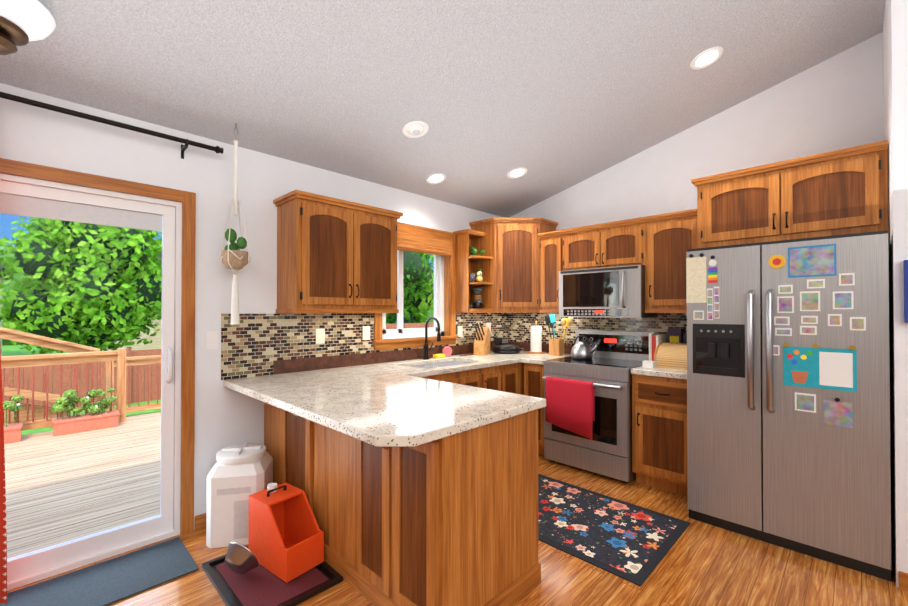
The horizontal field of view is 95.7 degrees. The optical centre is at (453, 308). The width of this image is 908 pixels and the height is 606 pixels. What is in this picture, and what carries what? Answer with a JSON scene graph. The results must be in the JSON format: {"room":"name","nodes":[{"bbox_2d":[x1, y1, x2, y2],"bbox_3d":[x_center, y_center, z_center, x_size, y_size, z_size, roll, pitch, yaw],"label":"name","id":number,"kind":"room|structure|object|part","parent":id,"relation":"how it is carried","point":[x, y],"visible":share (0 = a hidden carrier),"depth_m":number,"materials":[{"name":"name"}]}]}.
{"room":"kitchen","nodes":[
{"label":"kitchen","id":0,"kind":"room"},
{"bbox_2d":[0,83,503,528],"bbox_3d":[-1.998,0.060,2.274,0.160,2.620,7.660,0,-1,44],"label":"wall","id":1,"kind":"structure","parent":0,"point":[225,417],"depth_m":2.62,"materials":[{"name":"paint"}]},
{"bbox_2d":[0,158,195,590],"bbox_3d":[-2.344,0.323,1.889,0.182,2.088,1.966,0,-1,44],"label":"door frame","id":2,"kind":"structure","parent":1,"relation":"attached to","point":[25,196],"depth_m":2.42,"materials":[{"name":"white plastic"}]},
{"bbox_2d":[0,92,223,158],"bbox_3d":[-2.312,-0.971,1.760,0.123,0.099,2.375,0,-1,44],"label":"curtain rod","id":3,"kind":"object","parent":1,"relation":"attached to","point":[216,149],"visible":1,"depth_m":2.19,"materials":[{"name":"brown metal"}]},
{"bbox_2d":[0,350,6,602],"bbox_3d":[-2.535,0.167,1.409,0.070,2.332,1.375,0,-1,44],"label":"curtain","id":4,"kind":"object","parent":3,"relation":"hanging from","point":[3,565],"visible":1,"depth_m":1.86,"materials":[{"name":"fabric"}]},
{"bbox_2d":[194,513,205,530],"bbox_3d":[-1.458,1.331,2.688,0.013,0.085,0.413,0,-1,44],"label":"baseboard","id":5,"kind":"structure","parent":1,"relation":"attached to","point":[200,521],"depth_m":2.56,"materials":[{"name":"brown wood"}]},
{"bbox_2d":[205,331,217,348],"bbox_3d":[-1.540,0.201,2.616,0.011,0.114,0.070,0,-1,44],"label":"electrical outlet plate","id":6,"kind":"object","parent":1,"relation":"attached to","point":[211,340],"depth_m":2.61,"materials":[{"name":"white plastic"}]},
{"bbox_2d":[316,329,324,343],"bbox_3d":[-1.020,0.213,3.139,0.006,0.114,0.070,0,-1,44],"label":"electrical outlet plate","id":7,"kind":"object","parent":1,"relation":"attached to","point":[320,333],"depth_m":3.14,"materials":[{"name":"white plastic"}]},
{"bbox_2d":[273,190,402,312],"bbox_3d":[-0.837,-0.364,3.080,0.368,0.798,0.879,0,-1,44],"label":"upper cabinet","id":8,"kind":"object","parent":1,"relation":"attached to","point":[335,255],"visible":1,"depth_m":2.88,"materials":[{"name":"brown wood"}]},
{"bbox_2d":[221,313,508,379],"bbox_3d":[-0.436,0.258,3.743,0.006,0.429,3.052,0,-1,44],"label":"tile backsplash","id":9,"kind":"structure","parent":1,"relation":"attached to","point":[253,345],"depth_m":3.09,"materials":[{"name":"tile"}]},
{"bbox_2d":[363,326,369,339],"bbox_3d":[-0.732,0.204,3.433,0.006,0.114,0.070,0,-1,44],"label":"electrical outlet plate","id":10,"kind":"object","parent":1,"relation":"attached to","point":[366,329],"depth_m":3.43,"materials":[{"name":"white plastic"}]},
{"bbox_2d":[373,222,458,349],"bbox_3d":[-0.370,-0.205,3.880,0.175,1.127,1.010,0,-1,44],"label":"window","id":11,"kind":"structure","parent":1,"relation":"in","point":[449,337],"depth_m":4.02,"materials":[{"name":"brown wood"}]},
{"bbox_3d":[-0.407,-0.193,3.916,0.070,0.933,0.806,0,-1,44],"label":"window sashes","id":12,"kind":"part","parent":11,"relation":"part of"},
{"bbox_2d":[397,231,451,332],"bbox_3d":[-0.317,-0.212,3.828,0.059,0.930,0.820,0,-1,44],"label":"blind valance","id":13,"kind":"object","parent":11,"relation":"attached to","point":[420,244],"visible":0.81,"depth_m":3.84,"materials":[{"name":"brown wood"}]},
{"bbox_2d":[458,326,462,336],"bbox_3d":[0.063,0.237,4.242,0.006,0.114,0.070,0,-1,44],"label":"electrical outlet plate","id":14,"kind":"object","parent":1,"relation":"attached to","point":[460,328],"depth_m":4.24,"materials":[{"name":"white plastic"}]},
{"bbox_2d":[453,229,492,312],"bbox_3d":[0.193,-0.369,4.172,0.306,0.826,0.271,0,-1,44],"label":"open shelf unit","id":15,"kind":"object","parent":1,"relation":"attached to","point":[464,257],"visible":0.98,"depth_m":4.12,"materials":[{"name":"brown wood"}]},
{"bbox_2d":[469,273,474,281],"bbox_3d":[0.178,-0.306,4.121,0.066,0.090,0.066,0,-1,29],"label":"glass mug","id":16,"kind":"object","parent":15,"relation":"on","point":[471,277],"visible":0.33,"depth_m":4.08,"materials":[{"name":"glass"}]},
{"bbox_2d":[469,247,484,255],"bbox_3d":[0.193,-0.578,4.193,0.175,0.110,0.198,0,-1,44],"label":"glassware","id":17,"kind":"object","parent":15,"relation":"on","point":[473,250],"visible":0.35,"depth_m":4.18,"materials":[{"name":"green glass"}]},
{"bbox_2d":[472,288,483,308],"bbox_3d":[0.244,-0.105,4.201,0.126,0.212,0.128,0,-1,44],"label":"coffee carafe","id":18,"kind":"object","parent":15,"relation":"on","point":[477,303],"visible":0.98,"depth_m":4.16,"materials":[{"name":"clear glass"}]},
{"bbox_2d":[476,269,482,281],"bbox_3d":[0.256,-0.332,4.171,0.073,0.143,0.087,0,-1,44],"label":"figurine","id":19,"kind":"object","parent":15,"relation":"on","point":[479,277],"visible":0.96,"depth_m":4.15,"materials":[{"name":"beige ceramic"}]},
{"bbox_2d":[469,218,557,312],"bbox_3d":[0.635,-0.433,4.362,0.671,0.958,0.671,0,-1,44],"label":"upper cabinet","id":20,"kind":"object","parent":1,"relation":"attached to","point":[510,270],"visible":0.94,"depth_m":4.14,"materials":[{"name":"brown wood"}]},
{"bbox_2d":[0,0,884,217],"bbox_3d":[0.621,-2.050,-0.394,7.660,1.964,7.820,0,-1,44],"label":"ceiling","id":21,"kind":"structure","parent":0,"point":[553,97],"depth_m":2.43,"materials":[{"name":"white paint"}]},
{"bbox_2d":[0,0,55,54],"bbox_3d":[-1.794,-1.090,1.578,0.380,0.261,0.380,0,-1,44],"label":"pendant light","id":22,"kind":"object","parent":21,"relation":"attached to","point":[23,22],"visible":1,"depth_m":1.59,"materials":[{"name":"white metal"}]},
{"bbox_2d":[220,123,249,323],"bbox_3d":[-1.337,-0.518,2.516,0.173,1.230,0.173,0,-1,44],"label":"hanging planter","id":23,"kind":"object","parent":21,"relation":"hanging from","point":[233,256],"visible":1,"depth_m":2.50,"materials":[{"name":"white fabric"}]},
{"bbox_2d":[402,121,428,137],"bbox_3d":[-0.269,-1.252,2.881,0.185,0.050,0.190,0,-1,44],"label":"recessed light","id":24,"kind":"object","parent":21,"relation":"in","point":[415,129],"visible":1,"depth_m":2.86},
{"bbox_2d":[425,173,446,183],"bbox_3d":[-0.158,-1.141,3.615,0.185,0.050,0.190,0,-1,44],"label":"recessed light","id":25,"kind":"object","parent":21,"relation":"in","point":[436,178],"visible":1,"depth_m":3.61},
{"bbox_2d":[507,167,526,178],"bbox_3d":[0.578,-1.241,3.766,0.185,0.050,0.190,0,-1,44],"label":"recessed light","id":26,"kind":"object","parent":21,"relation":"in","point":[517,172],"visible":1,"depth_m":3.76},
{"bbox_2d":[690,46,722,69],"bbox_3d":[1.635,-1.618,2.662,0.185,0.050,0.190,0,-1,44],"label":"recessed light","id":27,"kind":"object","parent":21,"relation":"in","point":[706,58],"visible":1,"depth_m":2.66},
{"bbox_2d":[7,454,907,605],"bbox_3d":[0.678,1.407,-0.479,7.800,0.120,7.800,0,-1,44],"label":"floor","id":28,"kind":"structure","parent":0,"point":[702,564],"depth_m":2.08,"materials":[{"name":"brown wood"}]},
{"bbox_2d":[0,537,198,605],"bbox_3d":[-2.073,1.360,1.709,0.430,0.009,1.665,0,-1,44],"label":"doormat","id":29,"kind":"object","parent":28,"relation":"on","point":[111,581],"visible":1,"depth_m":2.06,"materials":[{"name":"grey fabric"}]},
{"bbox_2d":[206,442,272,548],"bbox_3d":[-1.304,1.112,2.522,0.311,0.519,0.311,0,0,-13],"label":"storage container","id":30,"kind":"object","parent":28,"relation":"on","point":[238,475],"visible":0.85,"depth_m":2.38,"materials":[{"name":"white plastic"}]},
{"bbox_2d":[264,402,279,484],"bbox_3d":[-0.949,0.942,2.938,0.389,0.868,0.689,0,-1,44],"label":"base cabinet","id":31,"kind":"object","parent":28,"relation":"on","point":[271,413],"depth_m":2.73,"materials":[{"name":"brown wood"}]},
{"bbox_2d":[223,351,546,399],"bbox_3d":[-0.201,0.491,3.516,0.653,0.041,3.037,0,-1,44],"label":"countertop","id":32,"kind":"structure","parent":31,"relation":"on","point":[493,359],"depth_m":3.47,"materials":[{"name":"stone"}]},
{"bbox_2d":[433,354,444,357],"bbox_3d":[-0.144,0.456,3.954,0.065,0.034,0.110,0,-1,44],"label":"sponge","id":33,"kind":"object","parent":32,"relation":"on","point":[438,355],"visible":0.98,"depth_m":3.92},
{"bbox_2d":[411,317,468,368],"bbox_3d":[-0.127,0.375,3.622,0.544,0.602,0.770,0,-1,44],"label":"sink","id":34,"kind":"object","parent":32,"relation":"in","point":[426,356],"visible":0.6,"depth_m":3.82,"materials":[{"name":"metal"}]},
{"bbox_2d":[442,346,451,355],"bbox_3d":[-0.067,0.421,4.038,0.062,0.099,0.100,0,-1,44],"label":"scrubber","id":35,"kind":"object","parent":32,"relation":"on","point":[446,350],"visible":0.88,"depth_m":4.03,"materials":[{"name":"pink plastic"}]},
{"bbox_2d":[474,322,489,355],"bbox_3d":[0.284,0.307,4.247,0.110,0.336,0.302,0,-1,19],"label":"knife block","id":36,"kind":"object","parent":32,"relation":"on","point":[482,341],"visible":1,"depth_m":4.18,"materials":[{"name":"brown wood"}]},
{"bbox_2d":[493,337,523,353],"bbox_3d":[0.587,0.397,4.385,0.355,0.160,0.290,0,-1,44],"label":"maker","id":37,"kind":"object","parent":32,"relation":"on","point":[503,347],"visible":1,"depth_m":4.32,"materials":[{"name":"black plastic"}]},
{"bbox_2d":[526,321,545,353],"bbox_3d":[0.872,0.302,4.366,0.150,0.349,0.150,0,-1,44],"label":"paper towel holder","id":38,"kind":"object","parent":32,"relation":"on","point":[536,339],"visible":1,"depth_m":4.32,"materials":[{"name":"white paper"}]},
{"bbox_2d":[544,314,572,355],"bbox_3d":[1.051,0.266,4.173,0.310,0.418,0.226,0,-1,44],"label":"utensil crock","id":39,"kind":"object","parent":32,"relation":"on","point":[556,346],"visible":1,"depth_m":4.16,"materials":[{"name":"brown wood"}]},
{"bbox_2d":[202,546,342,605],"bbox_3d":[-0.945,1.357,2.115,0.630,0.021,0.465,0,-1,44],"label":"tray","id":40,"kind":"object","parent":28,"relation":"on","point":[260,585],"visible":0.67,"depth_m":2.02,"materials":[{"name":"black plastic"}]},
{"bbox_2d":[225,542,258,573],"bbox_3d":[-1.077,1.251,2.073,0.178,0.169,0.135,0,-1,44],"label":"pet bowl","id":41,"kind":"object","parent":40,"relation":"on","point":[240,558],"visible":1,"depth_m":2.03,"materials":[{"name":"silver metal"}]},
{"bbox_2d":[248,482,323,582],"bbox_3d":[-0.905,1.164,2.210,0.370,0.365,0.215,0,-1,36],"label":"bin","id":42,"kind":"object","parent":40,"relation":"on","point":[285,538],"visible":0.96,"depth_m":2.18,"materials":[{"name":"plastic"}]},
{"bbox_2d":[280,409,299,488],"bbox_3d":[-0.711,0.940,2.705,0.380,0.868,0.689,0,-1,44],"label":"base cabinet","id":43,"kind":"object","parent":28,"relation":"on","point":[289,422],"depth_m":2.52,"materials":[{"name":"brown wood"}]},
{"bbox_2d":[227,365,390,396],"bbox_3d":[-0.913,0.485,2.767,0.390,0.041,0.970,0,-1,44],"label":"countertop","id":44,"kind":"structure","parent":43,"relation":"on","point":[243,386],"depth_m":2.76,"materials":[{"name":"stone"}]},
{"bbox_2d":[300,417,351,585],"bbox_3d":[-0.408,0.937,2.407,0.574,0.868,0.689,0,-1,44],"label":"panel","id":45,"kind":"object","parent":28,"relation":"on","point":[325,452],"depth_m":2.20,"materials":[{"name":"brown wood"}]},
{"bbox_2d":[352,437,375,605],"bbox_3d":[-0.117,0.935,2.121,0.347,0.868,0.689,0,-1,44],"label":"base cabinet","id":46,"kind":"object","parent":28,"relation":"on","point":[363,453],"depth_m":1.95,"materials":[{"name":"brown wood"}]},
{"bbox_2d":[376,407,543,605],"bbox_3d":[0.051,0.933,1.956,0.372,0.868,0.689,0,-1,44],"label":"base cabinet","id":47,"kind":"object","parent":28,"relation":"on","point":[451,520],"depth_m":1.76,"materials":[{"name":"brown wood"}]},
{"bbox_2d":[259,371,545,446],"bbox_3d":[-0.276,0.480,2.147,1.149,0.041,0.976,0,-1,44],"label":"countertop","id":48,"kind":"structure","parent":47,"relation":"on","point":[397,404],"depth_m":1.94,"materials":[{"name":"stone"}]},
{"bbox_2d":[472,363,519,393],"bbox_3d":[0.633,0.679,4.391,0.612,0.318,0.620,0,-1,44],"label":"base cabinet","id":49,"kind":"object","parent":28,"relation":"on","point":[503,377],"depth_m":3.71,"materials":[{"name":"brown wood"}]},
{"bbox_2d":[520,362,544,437],"bbox_3d":[0.965,0.951,4.052,0.254,0.868,0.631,0,-1,44],"label":"base cabinet","id":50,"kind":"object","parent":28,"relation":"on","point":[531,381],"depth_m":3.85,"materials":[{"name":"brown wood"}]},
{"bbox_2d":[523,353,570,364],"bbox_3d":[0.960,0.495,4.047,0.247,0.041,0.653,0,-1,44],"label":"countertop","id":51,"kind":"structure","parent":50,"relation":"on","point":[533,359],"depth_m":3.94,"materials":[{"name":"stone"}]},
{"bbox_2d":[542,330,656,482],"bbox_3d":[1.283,0.796,3.649,0.756,1.172,0.730,0,-1,44],"label":"range","id":52,"kind":"object","parent":28,"relation":"on","point":[618,356],"visible":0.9,"depth_m":3.40,"materials":[{"name":"silver metal"}]},
{"bbox_2d":[545,377,594,439],"bbox_3d":[0.970,0.826,3.461,0.430,0.458,0.056,0,-1,44],"label":"towel","id":53,"kind":"object","parent":52,"relation":"hanging from","point":[570,404],"visible":1,"depth_m":3.42,"materials":[{"name":"red fabric"}]},
{"bbox_2d":[571,335,597,359],"bbox_3d":[1.214,0.357,3.819,0.253,0.223,0.200,0,-1,44],"label":"kettle","id":54,"kind":"object","parent":52,"relation":"on","point":[582,350],"visible":1,"depth_m":3.77,"materials":[{"name":"silver metal"}]},
{"bbox_2d":[538,474,689,585],"bbox_3d":[0.786,1.370,2.742,1.200,0.006,0.845,0,-1,44],"label":"runner rug","id":55,"kind":"object","parent":28,"relation":"on","point":[632,543],"visible":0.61,"depth_m":2.54,"materials":[{"name":"black fabric"}]},
{"bbox_2d":[632,374,687,496],"bbox_3d":[1.764,0.944,3.266,0.456,0.868,0.633,0,-1,44],"label":"base cabinet","id":56,"kind":"object","parent":28,"relation":"on","point":[659,404],"depth_m":3.06,"materials":[{"name":"brown wood"}]},
{"bbox_2d":[631,366,686,379],"bbox_3d":[1.760,0.489,3.265,0.455,0.041,0.647,0,-1,44],"label":"countertop","id":57,"kind":"structure","parent":56,"relation":"on","point":[658,371],"depth_m":3.08,"materials":[{"name":"stone"}]},
{"bbox_2d":[642,360,655,367],"bbox_3d":[1.547,0.442,3.253,0.080,0.050,0.070,0,-1,44],"label":"napkins","id":58,"kind":"object","parent":57,"relation":"on","point":[648,364],"visible":1,"depth_m":3.23,"materials":[{"name":"white paper"}]},
{"bbox_2d":[649,333,665,360],"bbox_3d":[1.707,0.339,3.447,0.074,0.260,0.190,0,-1,44],"label":"cookbooks","id":59,"kind":"object","parent":57,"relation":"on","point":[655,339],"visible":0.45,"depth_m":3.39,"materials":[{"name":"white paper"}]},
{"bbox_2d":[654,342,686,369],"bbox_3d":[1.801,0.372,3.242,0.350,0.190,0.230,0,-1,44],"label":"bread box","id":60,"kind":"object","parent":57,"relation":"on","point":[670,355],"visible":0.46,"depth_m":3.23,"materials":[{"name":"brown wood"}]},
{"bbox_2d":[668,328,684,342],"bbox_3d":[1.869,0.319,3.454,0.100,0.300,0.112,0,-1,44],"label":"coffee bag","id":61,"kind":"object","parent":57,"relation":"on","point":[677,335],"depth_m":3.42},
{"bbox_2d":[682,331,686,342],"bbox_3d":[1.954,0.333,3.386,0.085,0.270,0.110,0,-1,44],"label":"coffee bag","id":62,"kind":"object","parent":57,"relation":"on","point":[684,334],"depth_m":3.37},
{"bbox_2d":[686,230,890,580],"bbox_3d":[2.129,0.491,2.654,0.912,1.765,0.947,0,-1,44],"label":"refrigerator","id":63,"kind":"object","parent":28,"relation":"on","point":[767,462],"visible":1,"depth_m":2.33,"materials":[{"name":"grey metal"}]},
{"bbox_2d":[509,32,883,354],"bbox_3d":[3.362,-0.980,2.273,7.500,4.700,0.160,0,-1,44],"label":"wall","id":64,"kind":"structure","parent":0,"point":[834,103],"depth_m":3.22,"materials":[{"name":"paint"}]},
{"bbox_2d":[538,230,561,312],"bbox_3d":[1.067,-0.370,4.170,0.263,0.768,0.340,0,-1,44],"label":"upper cabinet","id":65,"kind":"object","parent":64,"relation":"attached to","point":[550,242],"depth_m":4.06,"materials":[{"name":"brown wood"}]},
{"bbox_2d":[509,313,686,353],"bbox_3d":[1.395,0.315,4.077,2.100,0.539,0.007,0,-1,44],"label":"tile backsplash","id":66,"kind":"structure","parent":64,"relation":"attached to","point":[520,324],"depth_m":4.23,"materials":[{"name":"tile"}]},
{"bbox_2d":[562,217,645,270],"bbox_3d":[1.432,-0.558,3.813,0.760,0.398,0.340,0,-1,44],"label":"upper cabinet","id":67,"kind":"object","parent":64,"relation":"attached to","point":[623,242],"depth_m":3.66,"materials":[{"name":"brown wood"}]},
{"bbox_2d":[559,265,657,317],"bbox_3d":[1.388,-0.138,3.764,0.754,0.437,0.463,0,-1,44],"label":"microwave","id":68,"kind":"object","parent":67,"relation":"attached to","point":[613,292],"visible":0.98,"depth_m":3.59,"materials":[{"name":"silver metal"}]},
{"bbox_2d":[644,209,697,312],"bbox_3d":[1.867,-0.377,3.384,0.461,0.768,0.340,0,-1,44],"label":"upper cabinet","id":69,"kind":"object","parent":64,"relation":"attached to","point":[658,246],"depth_m":3.30,"materials":[{"name":"brown wood"}]},
{"bbox_2d":[691,140,888,247],"bbox_3d":[2.242,-0.655,2.794,0.958,0.515,0.660,0,-1,44],"label":"upper cabinet","id":70,"kind":"object","parent":64,"relation":"attached to","point":[839,192],"visible":0.98,"depth_m":2.51,"materials":[{"name":"brown wood"}]},
{"bbox_2d":[883,0,907,587],"bbox_3d":[4.076,-0.992,0.812,4.433,4.700,0.925,0,-1,44],"label":"wall","id":71,"kind":"structure","parent":0,"point":[895,74],"depth_m":2.02,"materials":[{"name":"paint"}]},
{"bbox_2d":[899,571,907,591],"bbox_3d":[2.465,1.323,1.716,0.825,0.085,0.013,0,-1,44],"label":"baseboard","id":72,"kind":"structure","parent":71,"relation":"attached to","point":[903,577],"depth_m":1.99,"materials":[{"name":"brown wood"}]},
{"bbox_2d":[904,260,907,322],"bbox_3d":[2.228,-0.143,1.933,0.150,0.420,0.045,0,-1,44],"label":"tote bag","id":73,"kind":"object","parent":71,"relation":"hanging from","point":[905,291],"visible":1,"depth_m":1.97,"materials":[{"name":"blue fabric"}]},
{"label":"outside","id":74,"kind":"structure","parent":0,"visible":0},
{"bbox_2d":[0,216,433,558],"bbox_3d":[-24.395,-0.941,29.431,69.835,9.499,80.000,0,-1,44],"label":"backyard","id":75,"kind":"structure","parent":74,"point":[61,310],"depth_m":8.06,"materials":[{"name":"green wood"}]}
]}

